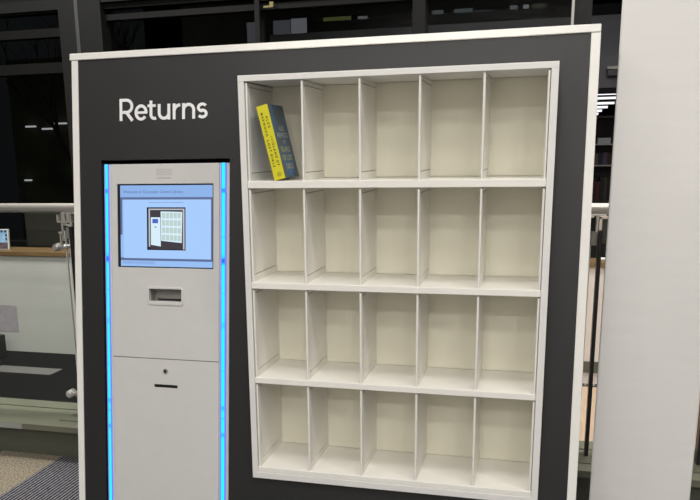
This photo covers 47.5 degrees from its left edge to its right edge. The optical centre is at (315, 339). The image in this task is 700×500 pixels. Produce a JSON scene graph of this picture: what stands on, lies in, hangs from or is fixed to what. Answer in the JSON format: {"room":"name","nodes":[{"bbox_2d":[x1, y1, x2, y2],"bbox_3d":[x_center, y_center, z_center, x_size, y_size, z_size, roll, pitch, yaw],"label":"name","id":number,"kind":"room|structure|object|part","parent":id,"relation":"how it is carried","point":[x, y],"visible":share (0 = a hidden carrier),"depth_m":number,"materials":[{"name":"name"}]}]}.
{"room":"library","nodes":[
{"label":"library","id":0,"kind":"room"},
{"bbox_2d":[0,450,78,499],"bbox_3d":[-1.789,1.778,-0.854,11.000,0.100,9.820,3,14,15],"label":"floor","id":1,"kind":"structure","parent":0,"point":[23,476],"depth_m":3.69,"materials":[{"name":"carpet"}]},
{"bbox_2d":[104,163,229,499],"bbox_3d":[-0.496,0.069,2.946,0.475,1.418,0.457,3,14,15],"label":"kiosk","id":2,"kind":"object","parent":1,"relation":"on","point":[167,226],"visible":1,"depth_m":2.81,"materials":[{"name":"white metal"}]},
{"bbox_3d":[-0.529,-0.272,2.786,0.410,0.681,0.012,3,7,15],"label":"panel","id":3,"kind":"part","parent":2,"relation":"part of","materials":[{"name":"white metal"}]},
{"bbox_2d":[147,207,185,250],"bbox_3d":[-0.522,-0.388,2.768,0.147,0.148,0.001,3,7,15],"label":"picture","id":4,"kind":"object","parent":2,"relation":"attached to","point":[148,248],"depth_m":2.76},
{"bbox_3d":[-0.540,0.438,2.866,0.410,0.743,0.012,3,7,15],"label":"door","id":5,"kind":"part","parent":2,"relation":"part of","materials":[{"name":"white metal"}]},
{"bbox_2d":[70,24,601,499],"bbox_3d":[0.011,-0.097,2.789,1.760,1.796,0.528,3,14,15],"label":"panel","id":6,"kind":"object","parent":1,"relation":"on","point":[166,105],"visible":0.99,"depth_m":2.67,"materials":[{"name":"grey laminate"}]},
{"bbox_2d":[0,397,699,487],"bbox_3d":[-0.439,0.548,3.846,11.000,0.270,0.355,3,14,15],"label":"trim","id":7,"kind":"structure","parent":1,"relation":"attached to","point":[41,415],"depth_m":3.98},
{"bbox_2d":[0,422,21,428],"bbox_3d":[-1.645,0.417,3.970,0.400,0.027,0.002,3,14,15],"label":"trim","id":8,"kind":"structure","parent":7,"relation":"attached to","point":[2,424],"depth_m":3.93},
{"bbox_2d":[0,427,699,499],"bbox_3d":[-0.476,0.544,3.712,11.000,0.140,0.006,3,14,15],"label":"trim","id":9,"kind":"structure","parent":7,"relation":"attached to","point":[11,439],"depth_m":3.94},
{"bbox_2d":[0,203,699,464],"bbox_3d":[-0.061,-0.085,3.602,8.204,1.059,0.058,3,14,15],"label":"glass balustrade","id":10,"kind":"object","parent":7,"relation":"on","point":[67,209],"visible":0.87,"depth_m":3.37,"materials":[{"name":"glass"}]},
{"bbox_3d":[-1.185,-0.516,3.820,0.026,0.054,0.024,3,14,15],"label":"bracket plate","id":11,"kind":"part","parent":10,"relation":"part of","materials":[{"name":"grey metal"}]},
{"bbox_3d":[-1.156,-0.083,3.917,0.015,0.950,0.056,3,14,15],"label":"post","id":12,"kind":"part","parent":10,"relation":"part of","materials":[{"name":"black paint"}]},
{"bbox_3d":[-0.070,-0.579,3.486,8.200,0.043,0.043,3,14,15],"label":"handrail","id":13,"kind":"part","parent":10,"relation":"part of","materials":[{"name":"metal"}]},
{"bbox_3d":[1.146,0.025,3.284,0.015,0.950,0.056,3,14,15],"label":"post","id":14,"kind":"part","parent":10,"relation":"part of","materials":[{"name":"metal"}]},
{"bbox_3d":[1.118,-0.408,3.187,0.026,0.054,0.024,3,14,15],"label":"bracket plate","id":15,"kind":"part","parent":10,"relation":"part of","materials":[{"name":"grey metal"}]},
{"bbox_3d":[1.566,0.045,3.169,0.015,0.950,0.056,3,14,15],"label":"post","id":16,"kind":"part","parent":10,"relation":"part of","materials":[{"name":"silver metal"}]},
{"bbox_2d":[237,61,559,499],"bbox_3d":[0.265,-0.004,2.632,0.950,1.681,0.261,3,14,15],"label":"shelving","id":17,"kind":"object","parent":1,"relation":"on","point":[396,285],"visible":1,"depth_m":2.62,"materials":[{"name":"white laminate"}]},
{"bbox_3d":[-0.187,-0.199,2.709,0.020,1.286,0.251,3,14,15],"label":"panel","id":18,"kind":"part","parent":17,"relation":"part of","materials":[{"name":"white laminate"}]},
{"bbox_2d":[256,104,298,180],"bbox_3d":[-0.120,-0.631,2.537,0.088,0.233,0.151,3,14,15],"label":"paperback book","id":19,"kind":"object","parent":17,"relation":"on","point":[271,117],"visible":1,"depth_m":2.48,"materials":[{"name":"paper"}]},
{"bbox_3d":[0.273,0.458,2.737,0.950,0.022,0.251,3,14,15],"label":"panel","id":20,"kind":"part","parent":17,"relation":"part of","materials":[{"name":"white laminate"}]},
{"bbox_3d":[0.249,-0.812,2.435,0.950,0.018,0.251,3,14,15],"label":"panel","id":21,"kind":"part","parent":17,"relation":"part of","materials":[{"name":"white laminate"}]},
{"bbox_3d":[0.302,0.255,2.812,0.907,0.294,0.003,3,14,15],"label":"plate","id":22,"kind":"part","parent":17,"relation":"part of","materials":[{"name":"white wood"}]},
{"bbox_3d":[0.296,-0.057,2.737,0.907,0.296,0.003,3,14,15],"label":"plate","id":23,"kind":"part","parent":17,"relation":"part of","materials":[{"name":"beige wood"}]},
{"bbox_3d":[0.291,-0.370,2.663,0.907,0.296,0.003,3,14,15],"label":"plate","id":24,"kind":"part","parent":17,"relation":"part of","materials":[{"name":"beige wood"}]},
{"bbox_3d":[0.285,-0.685,2.588,0.907,0.296,0.003,3,14,15],"label":"plate","id":25,"kind":"part","parent":17,"relation":"part of","materials":[{"name":"white wood"}]},
{"bbox_3d":[0.708,-0.157,2.463,0.021,1.286,0.251,3,14,15],"label":"panel","id":26,"kind":"part","parent":17,"relation":"part of","materials":[{"name":"white laminate"}]},
{"bbox_2d":[0,256,604,383],"bbox_3d":[0.032,-0.180,5.434,11.000,0.735,0.140,3,14,15],"label":"wall","id":27,"kind":"structure","parent":0,"point":[38,286],"depth_m":5.93,"materials":[{"name":"white paint"}]},
{"bbox_2d":[0,305,18,331],"bbox_3d":[-2.477,-0.171,6.078,0.450,0.205,0.001,3,14,15],"label":"notice","id":28,"kind":"object","parent":27,"relation":"attached to","point":[8,313],"visible":1,"depth_m":6.04,"materials":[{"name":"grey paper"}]},
{"bbox_2d":[0,247,604,267],"bbox_3d":[0.039,-0.565,5.394,11.000,0.032,0.275,3,14,15],"label":"trim","id":29,"kind":"structure","parent":27,"relation":"on","point":[13,251],"depth_m":5.86,"materials":[{"name":"brown wood"}]},
{"bbox_2d":[0,229,9,248],"bbox_3d":[-2.442,-0.766,6.041,0.220,0.153,0.038,0,13,6],"label":"picture card","id":30,"kind":"object","parent":29,"relation":"on","point":[4,233],"visible":1,"depth_m":6.02,"materials":[{"name":"paper"}]},
{"bbox_2d":[0,242,7,248],"bbox_3d":[-2.443,-0.717,6.036,0.210,0.048,0.001,0,8,6],"label":"picture","id":31,"kind":"object","parent":30,"relation":"attached to","point":[3,245],"depth_m":6.03},
{"bbox_2d":[0,230,7,241],"bbox_3d":[-2.444,-0.788,6.027,0.210,0.094,0.001,0,8,6],"label":"picture","id":32,"kind":"object","parent":30,"relation":"on","point":[2,234],"depth_m":6.02},
{"bbox_2d":[589,216,607,257],"bbox_3d":[1.738,-0.649,4.980,0.215,0.262,0.060,3,14,15],"label":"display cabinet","id":33,"kind":"object","parent":29,"relation":"on","point":[603,222],"visible":0.24,"depth_m":4.95,"materials":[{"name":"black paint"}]},
{"bbox_3d":[1.737,-0.698,4.969,0.215,0.162,0.060,3,14,15],"label":"frame","id":34,"kind":"part","parent":33,"relation":"part of","materials":[{"name":"paint"}]},
{"bbox_2d":[544,361,597,372],"bbox_3d":[3.002,0.231,4.604,4.800,0.071,0.008,3,14,15],"label":"baseboard","id":35,"kind":"structure","parent":27,"relation":"attached to","point":[586,363],"depth_m":4.96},
{"bbox_2d":[0,351,699,443],"bbox_3d":[-0.185,0.416,4.748,11.000,0.100,1.530,3,14,15],"label":"floor","id":36,"kind":"structure","parent":0,"point":[54,387],"depth_m":5.24,"materials":[{"name":"black carpet"}]},
{"bbox_2d":[0,334,6,358],"bbox_3d":[-2.464,0.045,5.904,0.300,0.170,0.100,3,14,15],"label":"storage box","id":37,"kind":"object","parent":36,"relation":"on","point":[3,351],"visible":1,"depth_m":5.88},
{"bbox_2d":[0,365,61,374],"bbox_3d":[-2.025,0.210,5.533,0.490,0.004,0.150,3,14,15],"label":"floor plate","id":38,"kind":"object","parent":36,"relation":"on","point":[3,368],"visible":1,"depth_m":5.52,"materials":[{"name":"grey metal"}]},
{"bbox_2d":[543,383,596,386],"bbox_3d":[1.982,0.293,4.867,2.500,0.006,0.060,3,14,15],"label":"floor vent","id":39,"kind":"object","parent":36,"relation":"in","point":[583,384],"visible":0.04,"depth_m":4.94,"materials":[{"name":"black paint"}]},
{"bbox_2d":[270,14,620,87],"bbox_3d":[2.196,-2.165,5.981,5.300,0.515,0.150,3,14,15],"label":"wall","id":40,"kind":"structure","parent":0,"point":[611,24],"depth_m":6.03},
{"bbox_2d":[598,87,616,93],"bbox_3d":[2.201,-1.897,6.045,5.300,0.034,0.170,3,14,15],"label":"trim","id":41,"kind":"structure","parent":40,"relation":"attached to","point":[600,90],"depth_m":5.97,"materials":[{"name":"black"}]},
{"bbox_2d":[607,66,617,76],"bbox_3d":[2.221,-2.001,5.905,0.108,0.070,0.054,3,14,15],"label":"wall light","id":42,"kind":"object","parent":40,"relation":"attached to","point":[611,70],"depth_m":5.89,"materials":[{"name":"black plastic"}]},
{"bbox_2d":[607,66,617,69],"bbox_3d":[2.221,-2.023,5.900,0.108,0.024,0.054,3,14,15],"label":"hood","id":43,"kind":"object","parent":42,"relation":"attached to","point":[608,67],"depth_m":5.88,"materials":[{"name":"grey metal"}]},
{"bbox_2d":[311,3,621,114],"bbox_3d":[7.189,-4.874,15.563,9.000,0.080,21.600,3,14,15],"label":"ceiling","id":44,"kind":"structure","parent":0,"point":[609,8],"depth_m":6.32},
{"bbox_2d":[597,104,607,107],"bbox_3d":[6.708,-5.605,19.049,0.560,0.092,0.080,3,14,15],"label":"ceiling light","id":45,"kind":"object","parent":44,"relation":"attached to","point":[600,105],"visible":0.36,"depth_m":18.97,"materials":[{"name":"white"}]},
{"bbox_2d":[597,100,614,104],"bbox_3d":[6.146,-5.176,17.284,0.670,0.090,0.080,3,14,15],"label":"ceiling light","id":46,"kind":"object","parent":44,"relation":"attached to","point":[599,102],"visible":0.64,"depth_m":17.21,"materials":[{"name":"white"}]},
{"bbox_2d":[597,102,613,104],"bbox_3d":[6.146,-5.154,17.290,0.670,0.044,0.060,3,14,15],"label":"diffuser","id":47,"kind":"object","parent":46,"relation":"attached to","point":[598,103],"depth_m":17.23,"materials":[{"name":"white plastic"}]},
{"bbox_2d":[598,95,615,98],"bbox_3d":[5.518,-4.726,15.437,0.700,0.088,0.080,3,14,15],"label":"ceiling light","id":48,"kind":"object","parent":44,"relation":"attached to","point":[599,96],"visible":0.25,"depth_m":15.37,"materials":[{"name":"white"}]},
{"bbox_2d":[598,97,615,98],"bbox_3d":[5.518,-4.703,15.443,0.700,0.039,0.060,3,14,15],"label":"diffuser","id":49,"kind":"object","parent":48,"relation":"attached to","point":[598,97],"depth_m":15.38,"materials":[{"name":"white plastic"}]},
{"bbox_2d":[589,0,699,499],"bbox_3d":[1.087,-1.440,2.295,0.316,4.599,0.120,4,14,22],"label":"column","id":50,"kind":"structure","parent":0,"point":[648,389],"depth_m":2.53,"materials":[{"name":"white paint"}]},
{"bbox_3d":[3.652,-2.312,16.350,16.000,0.100,23.190,3,14,15],"label":"floor","id":51,"kind":"structure","parent":0,"visible":0},
{"bbox_2d":[6,57,73,247],"bbox_3d":[-3.494,-2.470,11.195,1.550,2.850,0.200,3,14,15],"label":"window","id":52,"kind":"structure","parent":51,"relation":"on","point":[40,156],"depth_m":11.12,"materials":[{"name":"black glass"}]},
{"bbox_2d":[0,10,157,162],"bbox_3d":[-3.110,-2.590,10.182,2.529,3.540,1.119,1,14,8],"label":"bare tree","id":53,"kind":"object","parent":51,"relation":"on","point":[55,126],"visible":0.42,"depth_m":10.20,"materials":[{"name":"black plant"}]},
{"bbox_2d":[590,115,614,235],"bbox_3d":[3.109,-1.425,8.448,0.820,1.850,0.320,3,14,15],"label":"bookcase","id":54,"kind":"object","parent":51,"relation":"on","point":[604,124],"visible":0.1,"depth_m":8.45,"materials":[{"name":"brown wood"}]},
{"bbox_2d":[592,178,595,200],"bbox_3d":[2.932,-1.589,8.385,0.029,0.225,0.142,3,14,15],"label":"book","id":55,"kind":"object","parent":54,"relation":"on","point":[594,179],"visible":0.63,"depth_m":8.32,"materials":[{"name":"paper"}]},
{"bbox_2d":[594,153,597,164],"bbox_3d":[2.934,-1.895,8.319,0.031,0.117,0.158,3,14,15],"label":"book","id":56,"kind":"object","parent":54,"relation":"on","point":[596,154],"visible":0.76,"depth_m":8.25,"materials":[{"name":"brown paper"}]},
{"bbox_2d":[595,181,599,200],"bbox_3d":[2.967,-1.575,8.380,0.038,0.199,0.145,3,14,15],"label":"book","id":57,"kind":"object","parent":54,"relation":"on","point":[597,182],"visible":0.8,"depth_m":8.31,"materials":[{"name":"red paper"}]},
{"bbox_2d":[598,153,602,164],"bbox_3d":[2.975,-1.896,8.315,0.046,0.119,0.175,3,14,15],"label":"book","id":58,"kind":"object","parent":54,"relation":"on","point":[600,155],"visible":0.8,"depth_m":8.23,"materials":[{"name":"blue paper"}]},
{"bbox_2d":[599,177,603,200],"bbox_3d":[3.005,-1.596,8.365,0.037,0.244,0.147,3,14,15],"label":"book","id":59,"kind":"object","parent":54,"relation":"on","point":[601,179],"visible":0.89,"depth_m":8.30,"materials":[{"name":"black paper"}]},
{"bbox_2d":[596,138,610,143],"bbox_3d":[3.005,-2.081,8.297,0.130,0.060,0.220,3,14,15],"label":"box","id":60,"kind":"object","parent":54,"relation":"on","point":[598,140],"visible":0.99,"depth_m":8.20,"materials":[{"name":"grey cardboard"}]},
{"bbox_2d":[602,152,607,164],"bbox_3d":[3.019,-1.897,8.301,0.042,0.125,0.173,3,14,15],"label":"book","id":61,"kind":"object","parent":54,"relation":"on","point":[605,154],"visible":0.89,"depth_m":8.22,"materials":[{"name":"paper"}]},
{"bbox_2d":[603,177,607,200],"bbox_3d":[3.047,-1.594,8.380,0.033,0.232,0.197,3,14,15],"label":"book","id":62,"kind":"object","parent":54,"relation":"on","point":[605,178],"visible":0.76,"depth_m":8.29,"materials":[{"name":"black paper"}]},
{"bbox_2d":[607,153,610,164],"bbox_3d":[3.053,-1.888,8.283,0.029,0.115,0.152,3,14,15],"label":"book","id":63,"kind":"object","parent":54,"relation":"on","point":[609,154],"visible":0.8,"depth_m":8.22,"materials":[{"name":"paper"}]},
{"bbox_3d":[0.064,-3.413,5.001,11.000,1.978,0.140,3,14,15],"label":"wall","id":64,"kind":"structure","parent":0,"visible":0},
{"bbox_2d":[0,0,73,245],"bbox_3d":[-3.504,-1.715,6.431,3.522,1.853,0.170,3,14,15],"label":"window","id":65,"kind":"structure","parent":64,"relation":"in","point":[55,68],"depth_m":5.93,"materials":[{"name":"black glass"}]},
{"bbox_2d":[73,0,80,52],"bbox_3d":[-1.695,-1.606,5.826,0.027,1.854,0.002,3,14,15],"label":"trim","id":66,"kind":"structure","parent":64,"relation":"attached to","point":[74,1],"depth_m":5.67,"materials":[{"name":"grey metal"}]},
{"bbox_2d":[100,0,134,2],"bbox_3d":[0.036,-2.374,5.224,3.198,0.100,0.130,3,14,15],"label":"trim","id":67,"kind":"structure","parent":64,"relation":"attached to","point":[101,1],"depth_m":5.58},
{"label":"outside","id":68,"kind":"structure","parent":0,"visible":0},
{"bbox_2d":[181,0,592,46],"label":"window","id":69,"kind":"structure","parent":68,"point":[227,29],"depth_m":9.27,"materials":[{"name":"dark glass"},{"name":"dark metal"}]},
{"bbox_2d":[57,0,430,190],"bbox_3d":[-0.108,-1.553,5.481,3.538,1.854,0.180,3,14,15],"label":"window frame","id":70,"kind":"structure","parent":69,"relation":"attached to","point":[280,5],"depth_m":5.63,"materials":[{"name":"black metal"}]},
{"bbox_2d":[263,1,273,7],"bbox_3d":[-0.317,-2.241,5.307,0.070,0.035,0.024,3,14,15],"label":"window latch","id":71,"kind":"structure","parent":70,"relation":"attached to","point":[271,4],"depth_m":5.30,"materials":[{"name":"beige metal"}]},
{"bbox_3d":[-0.765,-3.596,9.450,0.110,0.350,0.009,3,14,15],"label":"pane","id":72,"kind":"part","parent":69,"relation":"part of","materials":[{"name":"black glass"}]},
{"bbox_3d":[-0.399,-3.579,9.350,0.210,0.350,0.009,3,14,15],"label":"pane","id":73,"kind":"part","parent":69,"relation":"part of","materials":[{"name":"black glass"}]},
{"bbox_3d":[-0.196,-3.574,9.293,0.190,0.360,0.009,3,14,15],"label":"pane","id":74,"kind":"part","parent":69,"relation":"part of","materials":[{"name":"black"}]},
{"bbox_3d":[0.245,-3.627,9.154,0.330,0.190,0.009,3,14,15],"label":"pane","id":75,"kind":"part","parent":69,"relation":"part of","materials":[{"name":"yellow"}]},
{"bbox_3d":[1.358,-3.574,8.848,0.120,0.190,0.009,3,14,15],"label":"pane","id":76,"kind":"part","parent":69,"relation":"part of","materials":[{"name":"black glass"}]},
{"bbox_3d":[1.628,-3.562,8.774,0.200,0.190,0.009,3,14,15],"label":"pane","id":77,"kind":"part","parent":69,"relation":"part of","materials":[{"name":"black glass"}]},
{"bbox_3d":[2.148,-3.537,8.631,0.080,0.190,0.009,3,14,15],"label":"pane","id":78,"kind":"part","parent":69,"relation":"part of","materials":[{"name":"black glass"}]},
{"bbox_3d":[2.398,-3.535,8.560,0.120,0.170,0.009,3,14,15],"label":"pane","id":79,"kind":"part","parent":69,"relation":"part of","materials":[{"name":"black glass"}]},
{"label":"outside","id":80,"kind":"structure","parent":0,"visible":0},
{"bbox_2d":[143,0,621,49],"bbox_3d":[5.054,-9.329,27.804,24.000,10.000,0.200,3,14,15],"label":"wall","id":81,"kind":"structure","parent":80,"point":[169,34],"depth_m":30.20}
]}

